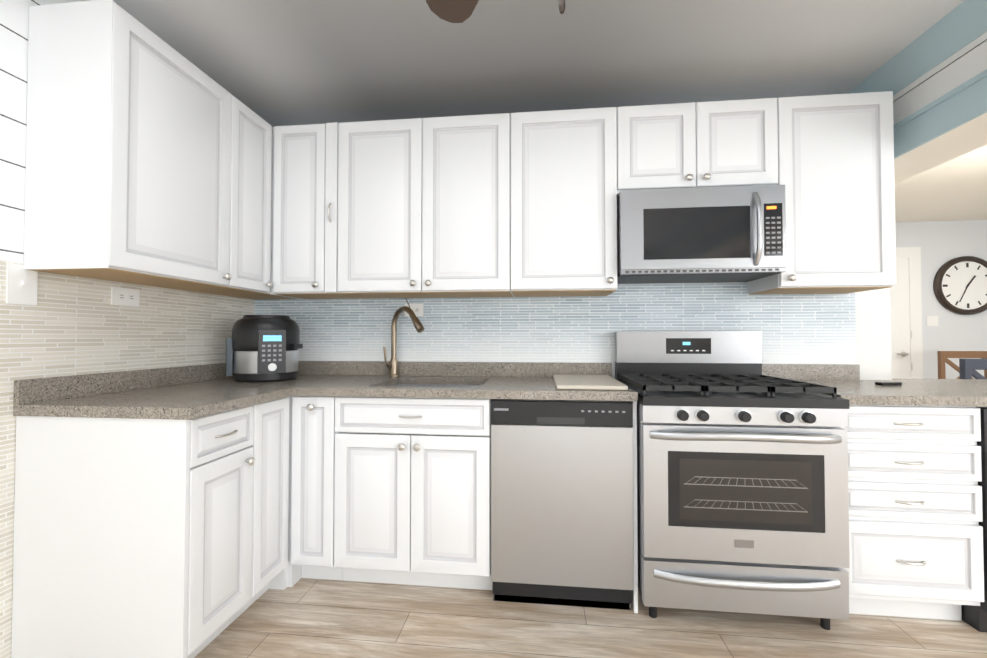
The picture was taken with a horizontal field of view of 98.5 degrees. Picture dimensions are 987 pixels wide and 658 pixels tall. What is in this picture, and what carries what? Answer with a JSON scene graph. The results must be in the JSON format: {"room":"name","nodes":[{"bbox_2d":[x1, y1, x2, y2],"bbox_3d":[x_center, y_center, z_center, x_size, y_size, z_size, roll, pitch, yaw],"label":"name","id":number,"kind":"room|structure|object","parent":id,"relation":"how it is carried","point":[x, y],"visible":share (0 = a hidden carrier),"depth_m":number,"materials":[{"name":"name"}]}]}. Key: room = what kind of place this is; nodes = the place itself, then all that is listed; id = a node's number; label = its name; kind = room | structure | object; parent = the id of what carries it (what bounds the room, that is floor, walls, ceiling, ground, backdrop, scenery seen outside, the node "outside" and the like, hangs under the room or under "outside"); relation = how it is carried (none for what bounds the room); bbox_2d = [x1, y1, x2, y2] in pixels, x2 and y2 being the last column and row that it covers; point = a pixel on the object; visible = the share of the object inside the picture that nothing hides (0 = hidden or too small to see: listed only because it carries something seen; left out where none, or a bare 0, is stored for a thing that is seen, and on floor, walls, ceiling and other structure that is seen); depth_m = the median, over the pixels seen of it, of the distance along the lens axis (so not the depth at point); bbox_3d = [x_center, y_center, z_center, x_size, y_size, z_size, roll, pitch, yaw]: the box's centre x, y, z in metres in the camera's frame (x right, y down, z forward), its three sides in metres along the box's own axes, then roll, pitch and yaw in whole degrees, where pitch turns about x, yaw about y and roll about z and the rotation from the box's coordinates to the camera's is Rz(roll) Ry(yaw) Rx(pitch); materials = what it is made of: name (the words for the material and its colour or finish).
{"room":"kitchen","nodes":[
{"label":"kitchen","id":0,"kind":"room"},
{"bbox_2d":[0,0,254,657],"bbox_3d":[-1.816,-0.076,0.120,0.120,2.440,5.320,0,-1,6],"label":"wall","id":1,"kind":"structure","parent":0,"point":[67,325],"depth_m":1.54,"materials":[{"name":"tile"}]},
{"bbox_2d":[6,263,37,304],"bbox_3d":[-1.603,-0.151,1.452,0.016,0.135,0.085,0,-1,6],"label":"switch plate","id":2,"kind":"object","parent":1,"relation":"attached to","point":[21,284],"visible":0.92,"depth_m":1.45,"materials":[{"name":"white plastic"}]},
{"bbox_2d":[111,287,139,306],"bbox_3d":[-1.567,-0.137,1.815,0.008,0.075,0.120,0,-1,6],"label":"electrical outlet","id":3,"kind":"object","parent":1,"relation":"attached to","point":[124,296],"visible":1,"depth_m":1.81,"materials":[{"name":"white plastic"}]},
{"bbox_2d":[24,0,231,287],"bbox_3d":[-1.401,-0.655,1.725,0.356,0.914,0.563,0,-1,6],"label":"upper cabinet","id":4,"kind":"object","parent":1,"relation":"attached to","point":[128,155],"visible":1,"depth_m":1.47,"materials":[{"name":"white wood"}]},
{"bbox_2d":[170,95,272,293],"bbox_3d":[-1.354,-0.647,2.155,0.356,0.914,0.299,0,-1,6],"label":"upper cabinet","id":5,"kind":"object","parent":1,"relation":"attached to","point":[250,206],"visible":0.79,"depth_m":2.12,"materials":[{"name":"white wood"}]},
{"bbox_2d":[81,0,986,221],"bbox_3d":[1.868,-1.328,1.089,7.300,0.100,8.300,0,-1,6],"label":"ceiling","id":6,"kind":"structure","parent":0,"point":[272,63],"depth_m":1.96,"materials":[{"name":"paint"}]},
{"bbox_2d":[426,0,564,22],"bbox_3d":[0.116,-0.931,0.809,0.869,0.705,0.869,0,-1,16],"label":"fan","id":7,"kind":"object","parent":6,"relation":"hanging from","point":[455,11],"visible":1,"depth_m":1.28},
{"bbox_2d":[255,282,856,380],"bbox_3d":[0.231,-0.032,2.512,3.430,2.440,0.120,0,-1,6],"label":"tiled wall","id":8,"kind":"structure","parent":0,"point":[807,328],"depth_m":2.43,"materials":[{"name":"tile"}]},
{"bbox_2d":[216,127,300,299],"bbox_3d":[-1.335,-0.641,2.468,0.326,0.914,0.326,0,-1,6],"label":"upper cabinet","id":9,"kind":"object","parent":8,"relation":"attached to","point":[270,295],"visible":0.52,"depth_m":2.32,"materials":[{"name":"white wood"}]},
{"bbox_2d":[272,124,349,298],"bbox_3d":[-1.027,-0.642,2.419,0.294,0.914,0.356,0,-1,6],"label":"upper cabinet","id":10,"kind":"object","parent":8,"relation":"attached to","point":[299,215],"visible":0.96,"depth_m":2.28,"materials":[{"name":"white wood"}]},
{"bbox_2d":[325,122,360,298],"bbox_3d":[-0.846,-0.643,2.401,0.069,0.914,0.352,0,-1,6],"label":"upper cabinet","id":11,"kind":"object","parent":8,"relation":"attached to","point":[331,214],"visible":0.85,"depth_m":2.26,"materials":[{"name":"white wood"}]},
{"bbox_2d":[404,304,423,315],"bbox_3d":[-0.472,-0.113,2.525,0.115,0.075,0.008,0,-1,6],"label":"electrical outlet","id":12,"kind":"object","parent":8,"relation":"attached to","point":[418,309],"visible":0.65,"depth_m":2.52,"materials":[{"name":"white plastic"}]},
{"bbox_2d":[337,113,513,298],"bbox_3d":[-0.356,-0.644,2.346,0.915,0.914,0.356,0,-1,6],"label":"upper cabinet","id":13,"kind":"object","parent":8,"relation":"attached to","point":[423,207],"visible":0.96,"depth_m":2.20,"materials":[{"name":"white wood"}]},
{"bbox_2d":[510,107,616,296],"bbox_3d":[0.363,-0.645,2.267,0.529,0.914,0.356,0,-1,6],"label":"upper cabinet","id":14,"kind":"object","parent":8,"relation":"attached to","point":[563,203],"visible":1,"depth_m":2.12,"materials":[{"name":"white wood"}]},
{"bbox_2d":[616,98,777,195],"bbox_3d":[0.997,-0.886,2.203,0.745,0.435,0.356,0,-1,6],"label":"upper cabinet","id":15,"kind":"object","parent":8,"relation":"attached to","point":[729,143],"visible":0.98,"depth_m":2.06,"materials":[{"name":"white wood"}]},
{"bbox_2d":[617,185,785,283],"bbox_3d":[0.994,-0.460,2.159,0.738,0.403,0.422,0,-1,6],"label":"microwave","id":16,"kind":"object","parent":15,"relation":"attached to","point":[712,234],"visible":0.98,"depth_m":2.00,"materials":[{"name":"silver metal"}]},
{"bbox_2d":[747,91,895,294],"bbox_3d":[1.618,-0.648,2.130,0.501,0.914,0.356,0,-1,6],"label":"upper cabinet","id":17,"kind":"object","parent":8,"relation":"attached to","point":[836,165],"visible":0.94,"depth_m":1.99,"materials":[{"name":"white wood"}]},
{"bbox_2d":[194,578,986,657],"bbox_3d":[1.868,1.211,1.042,7.300,0.100,8.300,0,-1,6],"label":"floor","id":18,"kind":"structure","parent":0,"point":[311,618],"depth_m":1.65,"materials":[{"name":"brown wood"}]},
{"bbox_2d":[11,405,255,657],"bbox_3d":[-1.264,0.733,1.555,0.658,0.876,0.331,0,-1,6],"label":"base cabinet","id":19,"kind":"object","parent":18,"relation":"on","point":[132,538],"visible":0.94,"depth_m":1.40,"materials":[{"name":"white wood"}]},
{"bbox_2d":[230,397,288,623],"bbox_3d":[-1.249,0.738,1.842,0.626,0.876,0.240,0,-1,6],"label":"base cabinet","id":20,"kind":"object","parent":18,"relation":"on","point":[270,445],"visible":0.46,"depth_m":1.79,"materials":[{"name":"white wood"}]},
{"bbox_2d":[268,396,301,589],"bbox_3d":[-1.201,0.746,2.275,0.629,0.876,0.629,0,-1,6],"label":"base cabinet","id":21,"kind":"object","parent":18,"relation":"on","point":[289,575],"visible":0.1,"depth_m":1.95,"materials":[{"name":"white wood"}]},
{"bbox_2d":[291,396,342,579],"bbox_3d":[-0.787,0.745,2.215,0.204,0.876,0.658,0,-1,6],"label":"base cabinet","id":22,"kind":"object","parent":18,"relation":"on","point":[312,485],"depth_m":1.92,"materials":[{"name":"white wood"}]},
{"bbox_2d":[334,397,492,589],"bbox_3d":[-0.333,0.744,2.165,0.707,0.876,0.658,0,-1,6],"label":"base cabinet","id":23,"kind":"object","parent":18,"relation":"on","point":[412,491],"visible":0.83,"depth_m":1.87,"materials":[{"name":"white wood"}]},
{"bbox_2d":[13,361,637,419],"bbox_3d":[-0.473,0.317,1.911,2.156,0.271,1.210,0,-1,6],"label":"countertop","id":24,"kind":"structure","parent":23,"relation":"on","point":[187,392],"depth_m":1.86,"materials":[{"name":"grey stone"}]},
{"bbox_2d":[225,315,302,381],"bbox_3d":[-1.209,0.097,2.267,0.360,0.344,0.324,0,-1,6],"label":"pressure cooker","id":25,"kind":"object","parent":24,"relation":"on","point":[265,348],"visible":1,"depth_m":2.14,"materials":[{"name":"black plastic"}]},
{"bbox_2d":[383,306,423,376],"bbox_3d":[-0.498,0.071,2.393,0.267,0.400,0.203,0,-1,6],"label":"faucet","id":26,"kind":"object","parent":24,"relation":"on","point":[392,365],"visible":0.98,"depth_m":2.45,"materials":[{"name":"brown metal"}]},
{"bbox_2d":[553,374,627,389],"bbox_3d":[0.452,0.256,2.090,0.300,0.019,0.540,0,-1,6],"label":"cutting board","id":27,"kind":"object","parent":24,"relation":"on","point":[583,382],"visible":0.96,"depth_m":1.94,"materials":[{"name":"beige"}]},
{"bbox_2d":[491,399,633,609],"bbox_3d":[0.316,0.747,2.091,0.591,0.868,0.609,0,-1,6],"label":"dishwasher","id":28,"kind":"object","parent":18,"relation":"on","point":[561,502],"visible":0.98,"depth_m":1.79,"materials":[{"name":"silver metal"}]},
{"bbox_2d":[630,401,637,612],"bbox_3d":[0.623,0.743,2.077,0.017,0.876,0.626,0,-1,6],"label":"filler panel","id":29,"kind":"object","parent":18,"relation":"on","point":[634,604],"visible":0.21,"depth_m":1.77,"materials":[{"name":"white wood"}]},
{"bbox_2d":[615,331,849,629],"bbox_3d":[1.006,0.592,1.966,0.755,1.172,0.732,0,-1,6],"label":"gas range","id":30,"kind":"object","parent":18,"relation":"on","point":[742,486],"visible":1,"depth_m":1.66,"materials":[{"name":"silver metal"}]},
{"bbox_2d":[762,364,986,406],"bbox_3d":[2.132,0.242,1.961,1.471,0.119,0.752,0,-1,6],"label":"countertop","id":31,"kind":"structure","parent":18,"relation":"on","point":[848,383],"depth_m":1.92,"materials":[{"name":"beige stone"}]},
{"bbox_2d":[875,381,901,384],"bbox_3d":[1.865,0.257,2.011,0.110,0.014,0.035,0,-1,-8],"label":"remote","id":32,"kind":"object","parent":31,"relation":"on","point":[888,383],"visible":1,"depth_m":2.00,"materials":[{"name":"black plastic"}]},
{"bbox_2d":[841,405,983,620],"bbox_3d":[1.650,0.740,1.950,0.515,0.876,0.654,0,-1,6],"label":"drawers","id":33,"kind":"object","parent":18,"relation":"on","point":[915,514],"visible":0.73,"depth_m":1.66,"materials":[{"name":"white wood"}]},
{"bbox_2d":[937,351,986,378],"bbox_3d":[4.700,0.718,4.046,0.460,1.000,0.470,0,-1,6],"label":"dining chair","id":34,"kind":"object","parent":18,"relation":"on","point":[943,357],"visible":0.33,"depth_m":4.27,"materials":[{"name":"brown wood"}]},
{"bbox_2d":[959,359,986,378],"bbox_3d":[3.256,0.689,2.525,0.460,1.000,0.470,0,-1,6],"label":"dining chair","id":35,"kind":"object","parent":18,"relation":"on","point":[968,368],"visible":0.25,"depth_m":2.75,"materials":[{"name":"grey fabric"}]},
{"bbox_2d":[961,407,986,631],"bbox_3d":[2.203,0.743,1.875,0.593,0.868,0.628,0,-1,6],"label":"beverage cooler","id":36,"kind":"object","parent":18,"relation":"on","point":[975,617],"visible":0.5,"depth_m":1.64,"materials":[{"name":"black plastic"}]},
{"bbox_2d":[855,288,891,379],"bbox_3d":[2.020,-0.035,2.316,0.170,2.440,0.120,0,-1,6],"label":"wall","id":37,"kind":"structure","parent":0,"point":[873,336],"depth_m":2.25,"materials":[{"name":"white paint"}]},
{"bbox_2d":[847,0,986,180],"bbox_3d":[1.839,-1.087,-0.260,0.455,0.433,5.320,0,-1,6],"label":"header beam","id":38,"kind":"structure","parent":0,"point":[933,78],"depth_m":1.85,"materials":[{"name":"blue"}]},
{"bbox_2d":[895,220,986,378],"bbox_3d":[4.098,0.014,4.905,3.400,2.440,0.120,0,-1,6],"label":"wall","id":39,"kind":"structure","parent":0,"point":[940,243],"depth_m":4.75,"materials":[{"name":"white paint"}]},
{"bbox_2d":[890,258,910,378],"bbox_3d":[4.258,0.211,4.785,0.802,2.020,0.073,0,-1,6],"label":"door","id":40,"kind":"structure","parent":39,"relation":"in","point":[900,328],"depth_m":4.77,"materials":[{"name":"white wood"}]},
{"bbox_2d":[896,247,922,378],"bbox_3d":[4.260,0.157,4.808,1.042,2.150,0.031,0,-1,6],"label":"door frame","id":41,"kind":"structure","parent":39,"relation":"attached to","point":[912,255],"depth_m":4.75,"materials":[{"name":"white wood"}]},
{"bbox_2d":[926,316,937,325],"bbox_3d":[4.904,-0.089,4.755,0.115,0.115,0.008,0,-1,6],"label":"switch plate","id":42,"kind":"object","parent":39,"relation":"attached to","point":[932,320],"visible":1,"depth_m":4.75,"materials":[{"name":"white plastic"}]},
{"bbox_2d":[933,256,986,314],"bbox_3d":[5.238,-0.481,4.702,0.650,0.650,0.050,0,-1,6],"label":"clock","id":43,"kind":"object","parent":39,"relation":"attached to","point":[960,285],"visible":1,"depth_m":4.70,"materials":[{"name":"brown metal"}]}
]}

